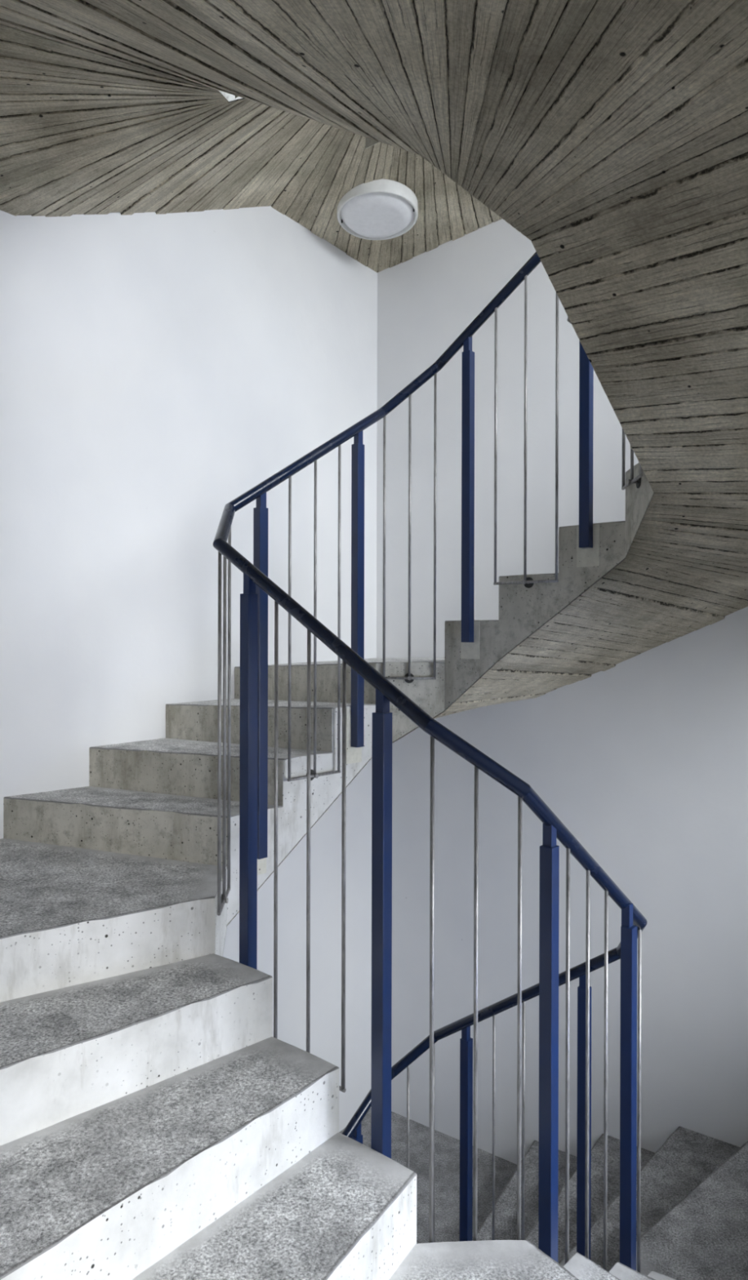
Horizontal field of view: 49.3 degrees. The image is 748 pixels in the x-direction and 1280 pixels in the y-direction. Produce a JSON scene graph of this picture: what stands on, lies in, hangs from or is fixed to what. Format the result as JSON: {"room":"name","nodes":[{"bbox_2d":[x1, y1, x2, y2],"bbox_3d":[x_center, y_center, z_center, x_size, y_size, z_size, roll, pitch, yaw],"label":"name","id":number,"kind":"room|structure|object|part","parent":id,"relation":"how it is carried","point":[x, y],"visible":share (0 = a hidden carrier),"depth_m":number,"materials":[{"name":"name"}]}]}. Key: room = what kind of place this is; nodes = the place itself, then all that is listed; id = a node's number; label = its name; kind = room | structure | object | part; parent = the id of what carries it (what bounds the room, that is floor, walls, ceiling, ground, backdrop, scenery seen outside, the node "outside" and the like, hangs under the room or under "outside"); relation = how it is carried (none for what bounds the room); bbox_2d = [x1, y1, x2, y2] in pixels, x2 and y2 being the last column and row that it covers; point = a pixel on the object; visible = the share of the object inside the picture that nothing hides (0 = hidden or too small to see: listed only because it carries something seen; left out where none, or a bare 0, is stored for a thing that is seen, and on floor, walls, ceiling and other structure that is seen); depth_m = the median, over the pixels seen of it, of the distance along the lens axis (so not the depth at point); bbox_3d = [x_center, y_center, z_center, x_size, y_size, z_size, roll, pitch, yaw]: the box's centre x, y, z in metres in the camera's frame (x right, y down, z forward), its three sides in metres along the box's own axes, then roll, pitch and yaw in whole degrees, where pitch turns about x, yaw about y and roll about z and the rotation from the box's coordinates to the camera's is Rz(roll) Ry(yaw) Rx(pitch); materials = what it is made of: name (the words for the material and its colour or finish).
{"room":"stairwell","nodes":[
{"label":"stairwell","id":0,"kind":"room"},
{"bbox_2d":[0,205,377,1132],"bbox_3d":[-1.056,0.167,3.513,0.220,8.415,3.740,0,0,36],"label":"wall","id":1,"kind":"structure","parent":0,"point":[156,370],"depth_m":3.58,"materials":[{"name":"white paint"}]},
{"bbox_2d":[376,218,747,1164],"bbox_3d":[1.317,0.172,3.947,3.080,8.415,0.220,0,0,36],"label":"wall","id":2,"kind":"structure","parent":0,"point":[642,759],"depth_m":4.19,"materials":[{"name":"white paint"}]},
{"bbox_3d":[0.260,4.479,2.541,4.439,0.201,4.485,0,0,0],"label":"floor","id":3,"kind":"structure","parent":0,"visible":0},
{"bbox_2d":[0,0,747,1279],"bbox_3d":[0.270,0.531,2.533,3.080,8.143,3.300,0,0,36],"label":"concrete staircase","id":4,"kind":"structure","parent":3,"relation":"on","point":[155,1124],"depth_m":2.02,"materials":[{"name":"grey concrete"}]},
{"bbox_2d":[337,178,417,239],"bbox_3d":[0.018,-2.184,4.152,0.412,0.120,0.416,0,0,0],"label":"lamp","id":5,"kind":"object","parent":4,"relation":"attached to","point":[382,209],"visible":0.98,"depth_m":4.08,"materials":[{"name":"white plastic"}]},
{"bbox_2d":[340,192,413,237],"bbox_3d":[0.018,-2.158,4.151,0.374,0.068,0.372,0,0,0],"label":"diffuser","id":6,"kind":"object","parent":5,"relation":"attached to","point":[362,215],"depth_m":4.10,"materials":[{"name":"white plastic"}]},
{"bbox_2d":[213,251,647,1272],"bbox_3d":[0.181,0.267,2.574,1.150,6.409,1.138,0,0,40],"label":"stair railing","id":7,"kind":"object","parent":4,"relation":"attached to","point":[253,740],"visible":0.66,"depth_m":2.36,"materials":[{"name":"blue metal"}]},
{"bbox_3d":[-0.458,0.267,2.413,0.010,1.087,0.010,0,0,0],"label":"rod","id":8,"kind":"part","parent":7,"relation":"part of","materials":[{"name":"metal"}]},
{"bbox_3d":[-0.464,0.231,2.532,0.010,1.150,0.010,0,0,0],"label":"rod","id":9,"kind":"part","parent":7,"relation":"part of","materials":[{"name":"metal"}]},
{"bbox_3d":[-0.471,0.200,2.650,0.010,1.221,0.010,0,0,0],"label":"rod","id":10,"kind":"part","parent":7,"relation":"part of","materials":[{"name":"metal"}]},
{"bbox_3d":[-0.356,0.451,2.311,0.037,1.165,0.035,0,0,40],"label":"post","id":11,"kind":"part","parent":7,"relation":"part of","materials":[{"name":"blue metal"}]},
{"bbox_3d":[-0.385,0.145,2.762,0.035,1.185,0.037,0,0,43],"label":"post","id":12,"kind":"part","parent":7,"relation":"part of","materials":[{"name":"blue metal"}]},
{"bbox_3d":[-0.270,0.517,2.247,0.010,1.268,0.010,0,0,0],"label":"rod","id":13,"kind":"part","parent":7,"relation":"part of","materials":[{"name":"metal"}]},
{"bbox_3d":[-0.295,-0.045,2.851,0.010,1.070,0.010,0,0,0],"label":"rod","id":14,"kind":"part","parent":7,"relation":"part of","materials":[{"name":"metal"}]},
{"bbox_3d":[-0.174,0.555,2.166,0.010,1.185,0.010,0,0,0],"label":"rod","id":15,"kind":"part","parent":7,"relation":"part of","materials":[{"name":"metal"}]},
{"bbox_2d":[306,768,314,780],"bbox_3d":[-0.230,0.490,2.958,0.005,0.040,0.040,0,0,43],"label":"washer","id":16,"kind":"object","parent":7,"relation":"in","point":[312,771],"depth_m":2.95,"materials":[{"name":"grey metal"}]},
{"bbox_3d":[-0.212,-0.086,2.941,0.010,1.143,0.010,0,0,0],"label":"rod","id":17,"kind":"part","parent":7,"relation":"part of","materials":[{"name":"metal"}]},
{"bbox_3d":[-0.129,-0.122,3.031,0.010,1.224,0.010,0,0,0],"label":"rod","id":18,"kind":"part","parent":7,"relation":"part of","materials":[{"name":"metal"}]},
{"bbox_3d":[-0.077,0.597,2.085,0.010,1.110,0.010,0,0,0],"label":"rod","id":19,"kind":"part","parent":7,"relation":"part of","materials":[{"name":"metal"}]},
{"bbox_3d":[-0.069,2.471,3.116,0.035,1.154,0.037,0,0,43],"label":"post","id":20,"kind":"part","parent":7,"relation":"part of","materials":[{"name":"blue metal"}]},
{"bbox_3d":[-0.062,-0.169,3.111,0.035,1.154,0.037,0,0,43],"label":"post","id":21,"kind":"part","parent":7,"relation":"part of","materials":[{"name":"blue metal"}]},
{"bbox_3d":[0.019,0.771,1.999,0.037,1.188,0.035,0,0,40],"label":"post","id":22,"kind":"part","parent":7,"relation":"part of","materials":[{"name":"blue metal"}]},
{"bbox_3d":[0.041,-0.370,3.206,0.010,1.040,0.010,0,0,0],"label":"rod","id":23,"kind":"part","parent":7,"relation":"part of","materials":[{"name":"metal"}]},
{"bbox_3d":[0.134,2.226,3.213,0.010,1.121,0.010,0,0,0],"label":"rod","id":24,"kind":"part","parent":7,"relation":"part of","materials":[{"name":"metal"}]},
{"bbox_2d":[404,673,413,683],"bbox_3d":[0.139,0.150,3.218,0.040,0.040,0.005,0,0,-1],"label":"washer","id":25,"kind":"object","parent":7,"relation":"in","point":[408,677],"depth_m":3.22,"materials":[{"name":"grey metal"}]},
{"bbox_3d":[0.141,-0.414,3.208,0.010,1.121,0.010,0,0,0],"label":"rod","id":26,"kind":"part","parent":7,"relation":"part of","materials":[{"name":"metal"}]},
{"bbox_3d":[0.136,0.845,1.915,0.010,1.255,0.010,0,0,0],"label":"rod","id":27,"kind":"part","parent":7,"relation":"part of","materials":[{"name":"metal"}]},
{"bbox_3d":[0.234,2.186,3.215,0.010,1.209,0.010,0,0,0],"label":"rod","id":28,"kind":"part","parent":7,"relation":"part of","materials":[{"name":"metal"}]},
{"bbox_3d":[0.240,-0.454,3.210,0.010,1.209,0.010,0,0,0],"label":"rod","id":29,"kind":"part","parent":7,"relation":"part of","materials":[{"name":"metal"}]},
{"bbox_3d":[0.354,2.091,3.137,0.037,1.115,0.035,0,0,39],"label":"post","id":30,"kind":"part","parent":7,"relation":"part of","materials":[{"name":"blue metal"}]},
{"bbox_3d":[0.361,-0.548,3.131,0.037,1.115,0.035,0,0,39],"label":"post","id":31,"kind":"part","parent":7,"relation":"part of","materials":[{"name":"blue metal"}]},
{"bbox_3d":[0.240,0.879,1.920,0.010,1.180,0.010,0,0,0],"label":"rod","id":32,"kind":"part","parent":7,"relation":"part of","materials":[{"name":"metal"}]},
{"bbox_3d":[0.448,1.911,3.047,0.010,1.036,0.010,0,0,0],"label":"rod","id":33,"kind":"part","parent":7,"relation":"part of","materials":[{"name":"metal"}]},
{"bbox_3d":[0.454,-0.729,3.042,0.010,1.036,0.010,0,0,0],"label":"rod","id":34,"kind":"part","parent":7,"relation":"part of","materials":[{"name":"metal"}]},
{"bbox_3d":[0.344,0.917,1.925,0.010,1.112,0.010,0,0,0],"label":"rod","id":35,"kind":"part","parent":7,"relation":"part of","materials":[{"name":"metal"}]},
{"bbox_3d":[0.544,1.867,2.968,0.010,1.117,0.010,0,0,0],"label":"rod","id":36,"kind":"part","parent":7,"relation":"part of","materials":[{"name":"metal"}]},
{"bbox_3d":[0.551,-0.773,2.962,0.010,1.117,0.010,0,0,0],"label":"rod","id":37,"kind":"part","parent":7,"relation":"part of","materials":[{"name":"metal"}]},
{"bbox_2d":[524,577,533,587],"bbox_3d":[0.567,-0.210,2.985,0.040,0.040,0.005,0,0,39],"label":"washer","id":38,"kind":"object","parent":7,"relation":"in","point":[526,584],"depth_m":2.98,"materials":[{"name":"grey metal"}]},
{"bbox_3d":[0.435,1.104,2.030,0.035,1.184,0.037,0,0,41],"label":"post","id":39,"kind":"part","parent":7,"relation":"part of","materials":[{"name":"blue metal"}]},
{"bbox_3d":[0.647,-0.813,2.883,0.010,1.207,0.010,0,0,0],"label":"rod","id":40,"kind":"part","parent":7,"relation":"part of","materials":[{"name":"metal"}]},
{"bbox_3d":[0.501,1.172,2.110,0.010,1.283,0.010,0,0,0],"label":"rod","id":41,"kind":"part","parent":7,"relation":"part of","materials":[{"name":"metal"}]},
{"bbox_3d":[0.730,1.762,2.830,0.037,1.116,0.035,0,0,39],"label":"post","id":42,"kind":"part","parent":7,"relation":"part of","materials":[{"name":"blue metal"}]},
{"bbox_3d":[0.736,-0.878,2.824,0.037,1.116,0.035,0,0,39],"label":"post","id":43,"kind":"part","parent":7,"relation":"part of","materials":[{"name":"blue metal"}]},
{"bbox_3d":[0.577,1.212,2.204,0.010,1.195,0.010,0,0,0],"label":"rod","id":44,"kind":"part","parent":7,"relation":"part of","materials":[{"name":"metal"}]},
{"bbox_3d":[0.654,1.256,2.299,0.010,1.115,0.010,0,0,0],"label":"rod","id":45,"kind":"part","parent":7,"relation":"part of","materials":[{"name":"metal"}]},
{"bbox_3d":[0.828,1.592,2.726,0.010,1.082,0.010,0,0,0],"label":"rod","id":46,"kind":"part","parent":7,"relation":"part of","materials":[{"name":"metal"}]},
{"bbox_3d":[0.835,-1.048,2.720,0.010,1.082,0.010,0,0,0],"label":"rod","id":47,"kind":"part","parent":7,"relation":"part of","materials":[{"name":"metal"}]},
{"bbox_3d":[0.745,1.432,2.386,0.035,1.189,0.037,0,0,41],"label":"post","id":48,"kind":"part","parent":7,"relation":"part of","materials":[{"name":"blue metal"}]},
{"bbox_3d":[0.829,-1.092,2.612,0.010,1.162,0.010,0,0,0],"label":"rod","id":49,"kind":"part","parent":7,"relation":"part of","materials":[{"name":"metal"}]},
{"bbox_2d":[635,477,640,488],"bbox_3d":[0.848,-0.507,2.612,0.005,0.040,0.040,0,0,3],"label":"washer","id":50,"kind":"object","parent":7,"relation":"in","point":[638,482],"depth_m":2.61,"materials":[{"name":"grey metal"}]},
{"bbox_3d":[0.817,1.508,2.509,0.010,1.250,0.010,0,0,0],"label":"rod","id":51,"kind":"part","parent":7,"relation":"part of","materials":[{"name":"metal"}]},
{"bbox_3d":[0.823,-1.132,2.504,0.010,1.250,0.010,0,0,0],"label":"rod","id":52,"kind":"part","parent":7,"relation":"part of","materials":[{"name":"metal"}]}
]}

